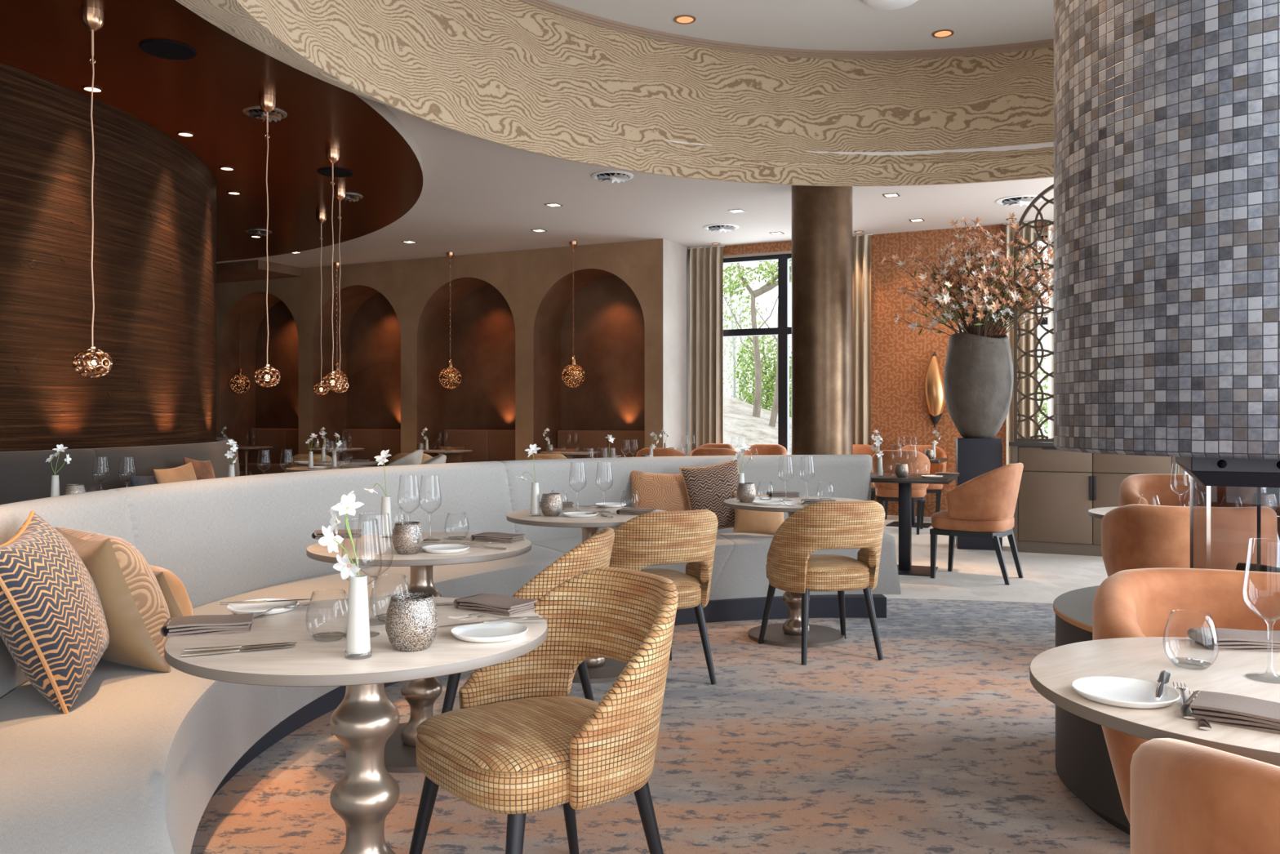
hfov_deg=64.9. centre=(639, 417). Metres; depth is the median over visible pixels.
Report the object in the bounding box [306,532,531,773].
round table
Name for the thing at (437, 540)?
wine glass
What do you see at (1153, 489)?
barrel chair
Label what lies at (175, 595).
cushion
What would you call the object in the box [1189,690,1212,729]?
fork
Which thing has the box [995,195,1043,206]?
ceiling vent
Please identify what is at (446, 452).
round table
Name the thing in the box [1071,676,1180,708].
plate
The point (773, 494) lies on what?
folded napkin
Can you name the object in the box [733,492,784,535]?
cushion
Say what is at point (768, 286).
tree
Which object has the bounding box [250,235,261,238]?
recessed light
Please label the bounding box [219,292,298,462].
wall niche
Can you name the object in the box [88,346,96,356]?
socket
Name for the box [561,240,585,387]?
globe pendant
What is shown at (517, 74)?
ceiling bulkhead
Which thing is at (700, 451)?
dining chair
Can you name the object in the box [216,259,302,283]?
ceiling
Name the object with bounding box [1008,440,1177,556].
sideboard
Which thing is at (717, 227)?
ceiling vent
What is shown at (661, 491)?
cushion
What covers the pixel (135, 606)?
cushion
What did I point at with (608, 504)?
plate
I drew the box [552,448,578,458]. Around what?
cushion
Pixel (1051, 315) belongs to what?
window
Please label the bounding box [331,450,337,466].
bud vase
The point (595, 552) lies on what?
tub chair
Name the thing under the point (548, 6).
trim
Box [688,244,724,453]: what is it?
curtain
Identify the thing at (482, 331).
wall niche
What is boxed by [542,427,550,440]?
flower sprig
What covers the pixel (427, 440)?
bud vase
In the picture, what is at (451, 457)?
cushion
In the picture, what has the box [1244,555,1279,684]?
wine glass
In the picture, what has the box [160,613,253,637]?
folded napkin
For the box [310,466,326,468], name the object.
plate
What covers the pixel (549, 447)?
candle holder
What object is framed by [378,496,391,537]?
bud vase
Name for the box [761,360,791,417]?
shrub
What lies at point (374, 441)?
bench
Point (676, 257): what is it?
wall
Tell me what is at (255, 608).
plate
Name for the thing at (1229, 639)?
folded napkin
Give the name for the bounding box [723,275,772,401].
tree
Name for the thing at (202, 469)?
cushion
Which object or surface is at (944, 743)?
carpet
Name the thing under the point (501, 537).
folded napkin
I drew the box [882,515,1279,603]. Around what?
floor
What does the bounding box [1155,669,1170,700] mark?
table knife
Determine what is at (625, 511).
folded napkin
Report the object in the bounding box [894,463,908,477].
candle holder
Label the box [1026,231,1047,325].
window
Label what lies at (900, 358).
wall
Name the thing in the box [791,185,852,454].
pillar
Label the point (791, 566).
tub chair
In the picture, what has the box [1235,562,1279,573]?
log
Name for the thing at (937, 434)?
flower sprig
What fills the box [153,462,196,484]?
cushion
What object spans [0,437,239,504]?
leather bench
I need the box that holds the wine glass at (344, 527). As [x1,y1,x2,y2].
[341,527,382,637]
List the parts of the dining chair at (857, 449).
leg, leg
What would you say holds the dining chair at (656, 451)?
on the floor
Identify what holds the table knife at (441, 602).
on the round table at (366, 793)
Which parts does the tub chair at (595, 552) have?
leg, leg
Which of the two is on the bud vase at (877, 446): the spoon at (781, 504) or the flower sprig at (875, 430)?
the flower sprig at (875, 430)
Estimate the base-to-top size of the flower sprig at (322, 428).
0.293 m
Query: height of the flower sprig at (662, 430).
0.292 m
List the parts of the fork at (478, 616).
handle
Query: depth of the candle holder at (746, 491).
5.47 m
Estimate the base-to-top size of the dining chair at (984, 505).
0.875 m
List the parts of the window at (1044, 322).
head casing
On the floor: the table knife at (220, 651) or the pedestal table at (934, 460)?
the pedestal table at (934, 460)
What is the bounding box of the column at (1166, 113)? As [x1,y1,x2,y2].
[1053,0,1279,834]
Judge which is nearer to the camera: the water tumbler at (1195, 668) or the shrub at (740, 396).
the water tumbler at (1195, 668)
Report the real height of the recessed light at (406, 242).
0.006 m
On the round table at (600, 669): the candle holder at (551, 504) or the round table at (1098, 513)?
the candle holder at (551, 504)
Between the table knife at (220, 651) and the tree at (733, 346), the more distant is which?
the tree at (733, 346)
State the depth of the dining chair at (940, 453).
12.07 m
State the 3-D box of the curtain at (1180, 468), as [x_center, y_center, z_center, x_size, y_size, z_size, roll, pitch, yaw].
[5.846,-0.541,11.139,0.310,3.483,0.125,0,0,25]
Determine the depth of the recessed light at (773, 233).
12.49 m
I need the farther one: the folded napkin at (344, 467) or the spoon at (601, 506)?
the folded napkin at (344, 467)
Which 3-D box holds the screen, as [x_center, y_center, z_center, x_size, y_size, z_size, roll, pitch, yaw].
[3.967,-0.967,8.940,1.220,2.380,0.040,0,0,25]
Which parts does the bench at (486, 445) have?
backrest, backrest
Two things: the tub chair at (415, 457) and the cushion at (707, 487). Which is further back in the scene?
the tub chair at (415, 457)
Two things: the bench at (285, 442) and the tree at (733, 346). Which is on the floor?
the bench at (285, 442)
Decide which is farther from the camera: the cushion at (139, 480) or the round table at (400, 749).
the cushion at (139, 480)
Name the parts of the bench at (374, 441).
backrest, backrest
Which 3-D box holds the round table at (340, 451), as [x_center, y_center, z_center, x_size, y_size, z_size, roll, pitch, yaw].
[-4.490,0.840,14.900,0.800,0.750,0.800,0,0,0]
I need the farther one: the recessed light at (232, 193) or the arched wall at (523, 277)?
the arched wall at (523, 277)
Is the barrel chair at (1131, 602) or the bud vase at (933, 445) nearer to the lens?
the barrel chair at (1131, 602)
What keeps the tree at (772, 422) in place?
on the ground
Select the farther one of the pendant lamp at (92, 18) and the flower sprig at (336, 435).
the flower sprig at (336, 435)
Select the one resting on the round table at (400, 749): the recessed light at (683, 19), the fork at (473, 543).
the fork at (473, 543)
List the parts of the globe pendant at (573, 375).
chain, glitter globe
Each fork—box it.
[253,604,302,617]
[255,602,315,615]
[443,537,490,542]
[448,613,538,618]
[457,615,546,621]
[459,542,508,549]
[585,512,614,517]
[1173,681,1195,719]
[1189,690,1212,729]
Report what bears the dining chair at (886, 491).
on the floor
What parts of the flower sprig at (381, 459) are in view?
stem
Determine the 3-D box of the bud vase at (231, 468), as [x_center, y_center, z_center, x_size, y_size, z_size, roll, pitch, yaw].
[-2.660,0.387,6.560,0.052,0.157,0.052,0,0,0]
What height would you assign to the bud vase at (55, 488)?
0.157 m
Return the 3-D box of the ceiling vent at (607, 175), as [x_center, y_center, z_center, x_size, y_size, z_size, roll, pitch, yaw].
[-0.261,-2.266,9.542,0.400,0.038,0.400,0,0,0]
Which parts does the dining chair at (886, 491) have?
leg, seat, seat frame, leg, leg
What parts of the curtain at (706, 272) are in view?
rail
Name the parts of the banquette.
backrest, seat, backrest, seat, seat, backrest, seat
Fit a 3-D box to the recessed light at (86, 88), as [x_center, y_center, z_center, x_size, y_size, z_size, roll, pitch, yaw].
[-3.643,-2.181,6.704,0.128,0.008,0.128,0,0,0]
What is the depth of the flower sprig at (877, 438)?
7.87 m
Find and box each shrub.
[727,376,753,403]
[733,334,791,410]
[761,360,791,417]
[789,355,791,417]
[1037,353,1047,438]
[1037,377,1047,435]
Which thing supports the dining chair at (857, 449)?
on the floor
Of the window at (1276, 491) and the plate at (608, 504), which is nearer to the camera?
the plate at (608, 504)
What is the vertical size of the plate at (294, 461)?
0.014 m
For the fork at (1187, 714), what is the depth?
1.63 m
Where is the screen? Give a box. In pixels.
[1013,183,1053,441]
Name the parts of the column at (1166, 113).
firebox frame, pane post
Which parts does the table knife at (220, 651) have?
handle, blade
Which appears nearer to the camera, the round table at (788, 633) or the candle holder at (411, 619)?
the candle holder at (411, 619)
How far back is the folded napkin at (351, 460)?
10.45 m
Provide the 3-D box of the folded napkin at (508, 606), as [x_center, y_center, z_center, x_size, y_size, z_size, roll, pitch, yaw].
[-0.351,0.454,2.440,0.182,0.027,0.103,0,0,33]
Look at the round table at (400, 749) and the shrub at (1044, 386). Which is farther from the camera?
the shrub at (1044, 386)
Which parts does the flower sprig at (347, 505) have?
stem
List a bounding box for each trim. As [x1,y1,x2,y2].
[353,93,422,173]
[517,0,1053,59]
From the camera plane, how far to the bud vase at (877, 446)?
11.58 m
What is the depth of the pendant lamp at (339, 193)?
9.66 m
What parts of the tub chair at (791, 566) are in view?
leg, leg, seat, leg, leg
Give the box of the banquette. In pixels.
[0,454,901,853]
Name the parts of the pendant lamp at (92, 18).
openwork globe, cord, bulb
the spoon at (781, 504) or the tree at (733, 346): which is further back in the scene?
the tree at (733, 346)
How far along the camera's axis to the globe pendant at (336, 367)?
14.91 m
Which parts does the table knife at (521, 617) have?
blade, handle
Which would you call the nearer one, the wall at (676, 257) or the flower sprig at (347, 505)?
the flower sprig at (347, 505)
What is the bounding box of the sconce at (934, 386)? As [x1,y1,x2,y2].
[924,351,946,427]
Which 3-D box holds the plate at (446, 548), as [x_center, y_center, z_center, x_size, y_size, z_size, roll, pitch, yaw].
[-0.674,0.458,3.497,0.163,0.014,0.163,0,0,0]
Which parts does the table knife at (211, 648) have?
handle, blade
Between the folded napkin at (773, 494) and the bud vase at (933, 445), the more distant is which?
the bud vase at (933, 445)
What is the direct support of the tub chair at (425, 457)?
on the floor
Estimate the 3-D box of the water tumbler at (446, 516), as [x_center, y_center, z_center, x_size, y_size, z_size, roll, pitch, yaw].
[-0.699,0.415,3.840,0.093,0.100,0.093,0,0,-13]
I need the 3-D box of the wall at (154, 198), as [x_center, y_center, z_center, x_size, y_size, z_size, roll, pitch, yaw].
[-5.277,-0.485,7.790,3.254,3.400,8.481,0,0,0]
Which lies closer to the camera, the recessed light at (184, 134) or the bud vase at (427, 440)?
the recessed light at (184, 134)
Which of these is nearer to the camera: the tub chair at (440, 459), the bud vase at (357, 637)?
the bud vase at (357, 637)
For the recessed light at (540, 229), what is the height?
0.006 m
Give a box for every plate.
[226,598,298,615]
[293,461,308,462]
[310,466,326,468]
[422,543,469,553]
[450,622,528,642]
[563,511,597,517]
[595,502,626,507]
[752,500,782,505]
[921,475,942,478]
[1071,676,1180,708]
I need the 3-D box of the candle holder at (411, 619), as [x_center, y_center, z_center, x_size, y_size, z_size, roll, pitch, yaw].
[-0.460,0.412,2.029,0.105,0.105,0.105,0,0,-21]
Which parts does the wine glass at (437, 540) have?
stem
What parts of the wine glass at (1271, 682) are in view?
stem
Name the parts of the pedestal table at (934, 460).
plate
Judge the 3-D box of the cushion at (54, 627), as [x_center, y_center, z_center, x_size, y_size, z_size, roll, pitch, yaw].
[-1.582,0.507,2.696,0.267,0.485,0.505,0,0,-20]
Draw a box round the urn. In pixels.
[943,333,1013,438]
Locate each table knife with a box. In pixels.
[181,644,295,657]
[184,642,296,652]
[219,598,311,604]
[422,541,471,542]
[435,602,453,604]
[438,616,528,627]
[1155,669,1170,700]
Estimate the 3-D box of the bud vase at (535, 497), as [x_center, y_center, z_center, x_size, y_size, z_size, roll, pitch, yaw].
[-0.494,0.387,4.753,0.052,0.157,0.052,0,0,0]
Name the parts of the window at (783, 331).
head casing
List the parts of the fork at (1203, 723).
handle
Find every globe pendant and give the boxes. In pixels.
[230,313,249,393]
[326,262,347,390]
[439,252,461,388]
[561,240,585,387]
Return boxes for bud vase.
[50,475,59,497]
[228,464,235,476]
[307,451,314,469]
[320,446,325,461]
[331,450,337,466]
[344,574,372,657]
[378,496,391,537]
[425,439,428,449]
[530,482,540,515]
[648,448,653,456]
[737,472,744,502]
[875,444,879,453]
[876,456,883,476]
[932,444,935,457]
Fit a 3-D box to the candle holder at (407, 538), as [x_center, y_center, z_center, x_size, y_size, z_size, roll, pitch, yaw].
[-0.794,0.412,3.441,0.105,0.105,0.105,0,0,-36]
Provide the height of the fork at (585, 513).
0.013 m
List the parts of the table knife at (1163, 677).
handle, blade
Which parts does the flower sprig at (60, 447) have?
stem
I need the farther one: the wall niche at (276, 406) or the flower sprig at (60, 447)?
the wall niche at (276, 406)
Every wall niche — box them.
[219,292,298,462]
[312,284,400,460]
[417,277,515,457]
[533,268,644,453]
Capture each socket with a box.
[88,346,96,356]
[264,364,270,372]
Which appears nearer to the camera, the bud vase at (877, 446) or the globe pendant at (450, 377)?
the bud vase at (877, 446)
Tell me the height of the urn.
0.973 m
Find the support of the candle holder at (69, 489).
on the round table
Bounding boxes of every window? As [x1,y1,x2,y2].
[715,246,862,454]
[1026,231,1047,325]
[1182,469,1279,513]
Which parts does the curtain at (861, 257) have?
rail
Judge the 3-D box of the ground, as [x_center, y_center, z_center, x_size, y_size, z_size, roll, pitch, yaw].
[15.805,3.996,22.963,28.016,9.160,39.961,0,0,7]
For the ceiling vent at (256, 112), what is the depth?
7.20 m
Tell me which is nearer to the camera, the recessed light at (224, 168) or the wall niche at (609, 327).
the recessed light at (224, 168)
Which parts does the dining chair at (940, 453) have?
seat frame, seat, leg, leg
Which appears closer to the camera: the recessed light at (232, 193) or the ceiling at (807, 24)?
the ceiling at (807, 24)
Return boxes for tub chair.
[284,453,332,472]
[385,448,423,466]
[389,453,432,463]
[408,566,678,853]
[418,453,446,464]
[441,527,614,713]
[524,453,567,460]
[608,509,718,684]
[758,500,884,664]
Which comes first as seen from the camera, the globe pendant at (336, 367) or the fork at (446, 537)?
the fork at (446, 537)
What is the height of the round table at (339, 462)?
0.750 m
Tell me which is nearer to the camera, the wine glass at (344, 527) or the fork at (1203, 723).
the fork at (1203, 723)
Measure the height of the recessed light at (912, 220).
0.006 m
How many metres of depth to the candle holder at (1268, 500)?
4.71 m
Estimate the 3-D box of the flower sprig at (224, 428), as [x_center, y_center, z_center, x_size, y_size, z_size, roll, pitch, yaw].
[-6.492,0.289,15.718,0.101,0.293,0.064,0,0,33]
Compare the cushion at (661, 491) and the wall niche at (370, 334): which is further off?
the wall niche at (370, 334)
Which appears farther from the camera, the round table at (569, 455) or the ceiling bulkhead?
the round table at (569, 455)
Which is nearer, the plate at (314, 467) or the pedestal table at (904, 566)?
the pedestal table at (904, 566)
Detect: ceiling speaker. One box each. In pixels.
[138,39,196,59]
[316,168,353,177]
[862,0,918,9]
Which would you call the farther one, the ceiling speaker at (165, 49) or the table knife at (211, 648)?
the ceiling speaker at (165, 49)
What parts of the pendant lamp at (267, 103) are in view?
openwork globe, cord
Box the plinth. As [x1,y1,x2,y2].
[955,437,1002,550]
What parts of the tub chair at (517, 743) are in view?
leg, seat, leg, leg, leg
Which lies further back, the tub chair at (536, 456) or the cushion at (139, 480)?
the tub chair at (536, 456)
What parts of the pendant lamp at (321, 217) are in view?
openwork globe, cord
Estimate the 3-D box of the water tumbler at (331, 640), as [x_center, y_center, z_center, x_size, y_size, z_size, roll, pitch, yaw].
[-0.651,0.415,2.108,0.093,0.100,0.093,0,0,38]
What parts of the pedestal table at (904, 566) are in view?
plate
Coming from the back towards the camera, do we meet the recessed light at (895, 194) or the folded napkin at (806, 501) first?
the recessed light at (895, 194)
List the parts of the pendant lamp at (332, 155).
openwork globe, cord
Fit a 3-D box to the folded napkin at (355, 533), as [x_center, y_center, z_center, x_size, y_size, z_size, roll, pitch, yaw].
[-1.175,0.454,3.909,0.182,0.027,0.103,0,0,-12]
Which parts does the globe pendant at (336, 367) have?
glitter globe, chain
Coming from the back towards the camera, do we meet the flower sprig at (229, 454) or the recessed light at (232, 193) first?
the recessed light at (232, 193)
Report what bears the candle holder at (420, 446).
on the round table at (446, 452)
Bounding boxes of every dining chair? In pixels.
[635,448,687,457]
[688,443,734,454]
[691,448,742,455]
[742,444,786,455]
[852,444,888,519]
[871,449,930,534]
[897,444,946,512]
[929,462,1023,584]
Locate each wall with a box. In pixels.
[0,62,216,451]
[216,238,662,460]
[662,238,689,454]
[723,222,1047,504]
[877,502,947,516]
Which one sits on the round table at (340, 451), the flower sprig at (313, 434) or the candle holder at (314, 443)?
the candle holder at (314, 443)
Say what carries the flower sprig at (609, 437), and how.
in the bud vase
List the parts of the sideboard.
finger pull, drawer, door, handle, handle, door, drawer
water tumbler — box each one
[306,594,346,641]
[446,515,465,539]
[1163,613,1219,670]
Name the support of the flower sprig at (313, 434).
in the bud vase at (310, 453)
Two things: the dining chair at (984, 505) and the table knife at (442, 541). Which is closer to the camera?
the table knife at (442, 541)
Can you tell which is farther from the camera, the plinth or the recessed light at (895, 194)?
the recessed light at (895, 194)
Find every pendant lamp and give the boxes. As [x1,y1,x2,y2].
[71,6,112,377]
[253,94,279,386]
[313,212,328,395]
[322,148,342,390]
[330,188,348,392]
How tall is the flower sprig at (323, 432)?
0.309 m
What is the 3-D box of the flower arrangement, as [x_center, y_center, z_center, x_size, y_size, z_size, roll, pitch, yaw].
[3.165,-1.201,9.324,1.873,1.333,1.452,0,0,-37]
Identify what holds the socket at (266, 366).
attached to the pendant lamp at (267, 103)
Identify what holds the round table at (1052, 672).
on the carpet
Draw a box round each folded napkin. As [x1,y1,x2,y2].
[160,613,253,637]
[311,528,361,539]
[341,466,363,468]
[350,459,368,462]
[453,593,537,616]
[470,532,525,542]
[539,501,573,508]
[616,507,657,515]
[766,491,799,497]
[800,498,835,504]
[934,471,959,475]
[1180,690,1279,733]
[1186,627,1279,651]
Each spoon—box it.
[575,504,605,507]
[781,504,808,506]
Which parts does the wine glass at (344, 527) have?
stem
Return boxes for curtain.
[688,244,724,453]
[852,233,872,500]
[1003,221,1037,465]
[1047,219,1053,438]
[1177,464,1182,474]
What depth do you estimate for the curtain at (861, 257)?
12.59 m
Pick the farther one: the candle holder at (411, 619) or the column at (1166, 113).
the column at (1166, 113)
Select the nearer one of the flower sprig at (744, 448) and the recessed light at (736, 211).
the flower sprig at (744, 448)
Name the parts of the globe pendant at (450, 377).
glitter globe, chain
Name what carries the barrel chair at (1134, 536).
on the carpet
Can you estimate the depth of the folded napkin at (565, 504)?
5.18 m
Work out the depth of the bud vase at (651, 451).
9.88 m
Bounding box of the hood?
[1053,0,1279,459]
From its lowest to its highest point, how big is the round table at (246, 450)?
0.750 m
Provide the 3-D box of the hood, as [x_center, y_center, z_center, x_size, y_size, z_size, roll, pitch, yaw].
[2.030,-1.639,3.100,1.400,3.492,1.400,0,0,0]
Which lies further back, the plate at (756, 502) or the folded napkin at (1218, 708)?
the plate at (756, 502)
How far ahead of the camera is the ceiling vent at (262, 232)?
11.81 m
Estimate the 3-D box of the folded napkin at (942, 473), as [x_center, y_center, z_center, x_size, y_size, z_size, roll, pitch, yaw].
[2.441,0.454,8.004,0.182,0.027,0.103,0,0,10]
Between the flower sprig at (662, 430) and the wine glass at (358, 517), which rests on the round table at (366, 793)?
the wine glass at (358, 517)
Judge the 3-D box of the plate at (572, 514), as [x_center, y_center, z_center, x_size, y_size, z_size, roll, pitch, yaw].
[-0.280,0.458,4.727,0.163,0.014,0.163,0,0,0]
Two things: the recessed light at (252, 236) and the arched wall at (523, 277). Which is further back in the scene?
the arched wall at (523, 277)
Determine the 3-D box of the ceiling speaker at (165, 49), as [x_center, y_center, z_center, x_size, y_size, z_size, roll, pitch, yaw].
[-2.801,-2.179,5.980,0.310,0.012,0.310,0,0,0]
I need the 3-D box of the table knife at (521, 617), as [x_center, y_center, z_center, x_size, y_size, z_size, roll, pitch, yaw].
[-0.341,0.446,2.190,0.210,0.006,0.018,0,0,-30]
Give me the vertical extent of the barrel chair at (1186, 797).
0.827 m
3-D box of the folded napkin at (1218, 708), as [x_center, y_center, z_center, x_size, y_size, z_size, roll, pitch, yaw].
[0.936,0.454,1.540,0.182,0.027,0.103,0,0,38]
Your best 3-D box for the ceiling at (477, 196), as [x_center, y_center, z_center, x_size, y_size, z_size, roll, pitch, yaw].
[-0.800,-2.345,6.470,17.320,0.120,23.260,0,0,0]
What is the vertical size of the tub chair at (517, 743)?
0.803 m
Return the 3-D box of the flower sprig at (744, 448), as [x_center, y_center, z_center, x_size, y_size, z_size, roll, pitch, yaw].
[0.569,0.289,5.550,0.117,0.292,0.062,0,0,-11]
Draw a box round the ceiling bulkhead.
[175,0,1053,186]
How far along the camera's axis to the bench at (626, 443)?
13.93 m
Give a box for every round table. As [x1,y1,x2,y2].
[164,596,547,853]
[237,446,273,475]
[285,465,373,471]
[297,460,378,466]
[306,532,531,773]
[307,448,364,460]
[414,449,472,460]
[506,506,664,683]
[540,450,600,458]
[723,496,862,647]
[1029,636,1279,766]
[1088,506,1119,519]
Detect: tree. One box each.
[723,258,791,417]
[723,262,764,398]
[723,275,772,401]
[748,258,791,426]
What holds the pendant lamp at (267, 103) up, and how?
hanging from the ceiling at (205, 95)
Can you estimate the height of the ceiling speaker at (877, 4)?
0.050 m
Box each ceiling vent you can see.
[242,106,287,122]
[244,229,271,236]
[331,192,363,202]
[591,170,633,182]
[703,223,738,232]
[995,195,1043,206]
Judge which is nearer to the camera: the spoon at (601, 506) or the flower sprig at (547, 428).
the spoon at (601, 506)
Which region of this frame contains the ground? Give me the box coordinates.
[723,395,791,454]
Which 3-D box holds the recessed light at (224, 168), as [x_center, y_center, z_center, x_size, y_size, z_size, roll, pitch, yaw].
[-3.627,-2.181,8.845,0.128,0.008,0.128,0,0,0]
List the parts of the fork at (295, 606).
handle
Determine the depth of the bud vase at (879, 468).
7.88 m
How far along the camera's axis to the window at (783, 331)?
13.13 m
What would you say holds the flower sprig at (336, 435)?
in the bud vase at (334, 463)
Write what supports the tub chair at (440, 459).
on the floor
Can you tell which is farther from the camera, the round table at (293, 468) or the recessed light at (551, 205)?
the recessed light at (551, 205)
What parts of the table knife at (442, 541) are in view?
handle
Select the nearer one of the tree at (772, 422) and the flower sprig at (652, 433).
the flower sprig at (652, 433)
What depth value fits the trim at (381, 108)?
7.64 m
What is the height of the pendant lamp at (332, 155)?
1.964 m
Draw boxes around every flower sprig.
[45,444,71,475]
[221,426,226,437]
[224,439,238,466]
[305,433,319,451]
[318,490,364,579]
[319,426,324,438]
[320,429,328,446]
[333,432,342,451]
[364,449,391,497]
[421,427,427,439]
[515,444,541,481]
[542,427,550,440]
[605,434,620,457]
[649,431,658,448]
[658,429,668,441]
[732,443,752,473]
[871,429,881,440]
[871,435,884,457]
[932,430,940,444]
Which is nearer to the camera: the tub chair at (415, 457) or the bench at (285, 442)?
the tub chair at (415, 457)
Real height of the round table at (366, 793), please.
0.750 m
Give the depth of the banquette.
4.00 m
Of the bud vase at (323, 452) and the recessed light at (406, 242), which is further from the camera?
the recessed light at (406, 242)
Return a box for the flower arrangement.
[880,212,1053,337]
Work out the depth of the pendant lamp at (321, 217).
10.79 m
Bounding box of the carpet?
[190,598,1130,853]
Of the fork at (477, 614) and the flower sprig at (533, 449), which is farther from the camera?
the flower sprig at (533, 449)
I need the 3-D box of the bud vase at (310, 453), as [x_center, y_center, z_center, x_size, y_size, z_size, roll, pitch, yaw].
[-2.957,0.387,9.050,0.052,0.157,0.052,0,0,0]
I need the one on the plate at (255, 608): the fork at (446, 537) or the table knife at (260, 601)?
the table knife at (260, 601)
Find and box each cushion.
[0,510,109,714]
[55,526,170,672]
[129,475,158,486]
[149,564,192,619]
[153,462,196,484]
[183,457,215,479]
[440,445,464,462]
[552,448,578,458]
[630,470,689,511]
[679,459,738,529]
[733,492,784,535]
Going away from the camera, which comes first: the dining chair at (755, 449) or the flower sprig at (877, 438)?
the flower sprig at (877, 438)
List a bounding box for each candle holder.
[63,484,85,495]
[312,441,319,448]
[385,592,438,651]
[391,521,423,554]
[416,443,424,449]
[540,493,562,516]
[545,444,553,452]
[737,482,755,502]
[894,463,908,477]
[924,448,933,458]
[1251,493,1277,511]
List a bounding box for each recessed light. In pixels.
[81,85,103,93]
[176,131,195,137]
[218,166,235,170]
[226,191,240,195]
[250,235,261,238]
[402,240,416,243]
[531,228,547,232]
[544,202,562,207]
[674,14,695,24]
[728,208,745,213]
[768,231,784,235]
[882,192,900,197]
[909,218,924,222]
[932,29,954,38]
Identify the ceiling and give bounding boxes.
[0,0,422,262]
[216,105,1053,268]
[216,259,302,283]
[547,0,1053,51]
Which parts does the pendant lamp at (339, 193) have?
openwork globe, cord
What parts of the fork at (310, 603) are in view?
handle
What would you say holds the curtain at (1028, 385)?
hanging from the ceiling at (477, 196)
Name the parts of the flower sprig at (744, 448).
stem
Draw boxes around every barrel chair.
[1092,567,1279,822]
[1101,504,1277,577]
[1119,473,1264,506]
[1129,737,1279,853]
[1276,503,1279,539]
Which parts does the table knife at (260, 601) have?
handle, blade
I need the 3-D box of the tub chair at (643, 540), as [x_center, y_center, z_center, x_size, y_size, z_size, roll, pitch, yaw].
[0.056,0.810,4.658,0.581,0.803,0.605,0,0,-27]
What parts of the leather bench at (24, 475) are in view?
backrest, backrest, backrest, backrest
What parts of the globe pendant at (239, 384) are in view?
glitter globe, chain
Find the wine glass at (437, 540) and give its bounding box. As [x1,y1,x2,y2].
[420,480,441,541]
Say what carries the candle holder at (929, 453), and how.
on the pedestal table at (934, 460)
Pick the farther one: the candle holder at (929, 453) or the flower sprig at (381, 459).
the candle holder at (929, 453)
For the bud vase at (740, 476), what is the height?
0.157 m
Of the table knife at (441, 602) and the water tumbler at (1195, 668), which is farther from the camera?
the table knife at (441, 602)
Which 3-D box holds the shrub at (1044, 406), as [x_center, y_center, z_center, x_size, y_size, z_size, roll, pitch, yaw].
[8.740,0.185,20.001,1.841,2.724,1.781,0,0,0]
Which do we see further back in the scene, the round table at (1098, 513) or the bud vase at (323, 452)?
the bud vase at (323, 452)
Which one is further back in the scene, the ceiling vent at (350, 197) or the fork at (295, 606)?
the ceiling vent at (350, 197)
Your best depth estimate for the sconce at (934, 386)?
12.18 m
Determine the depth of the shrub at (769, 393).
25.37 m
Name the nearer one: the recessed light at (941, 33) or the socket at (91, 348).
the socket at (91, 348)
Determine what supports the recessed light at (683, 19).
in the ceiling at (807, 24)
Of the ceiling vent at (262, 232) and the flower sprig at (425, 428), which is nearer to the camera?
the ceiling vent at (262, 232)
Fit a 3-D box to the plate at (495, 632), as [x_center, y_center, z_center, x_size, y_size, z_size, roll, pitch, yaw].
[-0.320,0.458,2.140,0.163,0.014,0.163,0,0,0]
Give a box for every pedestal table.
[871,472,955,576]
[885,457,948,528]
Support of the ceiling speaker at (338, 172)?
attached to the ceiling at (205, 95)
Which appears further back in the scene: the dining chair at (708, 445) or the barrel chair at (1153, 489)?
the dining chair at (708, 445)
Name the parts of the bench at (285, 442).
seat, backrest, backrest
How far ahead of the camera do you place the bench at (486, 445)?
14.76 m
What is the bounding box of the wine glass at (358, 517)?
[354,517,393,626]
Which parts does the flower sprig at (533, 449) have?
stem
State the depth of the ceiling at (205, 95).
7.28 m
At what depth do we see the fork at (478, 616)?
2.27 m
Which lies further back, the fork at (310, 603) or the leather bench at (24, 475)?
the leather bench at (24, 475)
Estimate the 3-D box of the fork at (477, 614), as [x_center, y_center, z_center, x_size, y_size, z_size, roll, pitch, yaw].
[-0.324,0.442,2.235,0.198,0.013,0.021,0,0,-8]
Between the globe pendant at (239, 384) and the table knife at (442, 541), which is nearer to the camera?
the table knife at (442, 541)
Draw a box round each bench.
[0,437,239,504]
[239,428,298,475]
[342,428,400,466]
[443,429,515,462]
[557,430,644,458]
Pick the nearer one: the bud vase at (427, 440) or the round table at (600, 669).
the round table at (600, 669)
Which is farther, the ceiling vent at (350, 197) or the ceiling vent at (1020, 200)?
the ceiling vent at (1020, 200)
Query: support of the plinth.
on the floor
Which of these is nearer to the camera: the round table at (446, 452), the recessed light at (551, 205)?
the recessed light at (551, 205)
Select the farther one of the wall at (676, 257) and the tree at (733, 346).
the tree at (733, 346)
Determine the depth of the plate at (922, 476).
7.69 m
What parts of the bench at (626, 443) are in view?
backrest, backrest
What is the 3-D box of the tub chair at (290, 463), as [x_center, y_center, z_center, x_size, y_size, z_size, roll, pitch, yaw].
[-3.774,0.817,11.566,0.581,0.803,0.605,0,0,-17]
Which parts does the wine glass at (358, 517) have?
stem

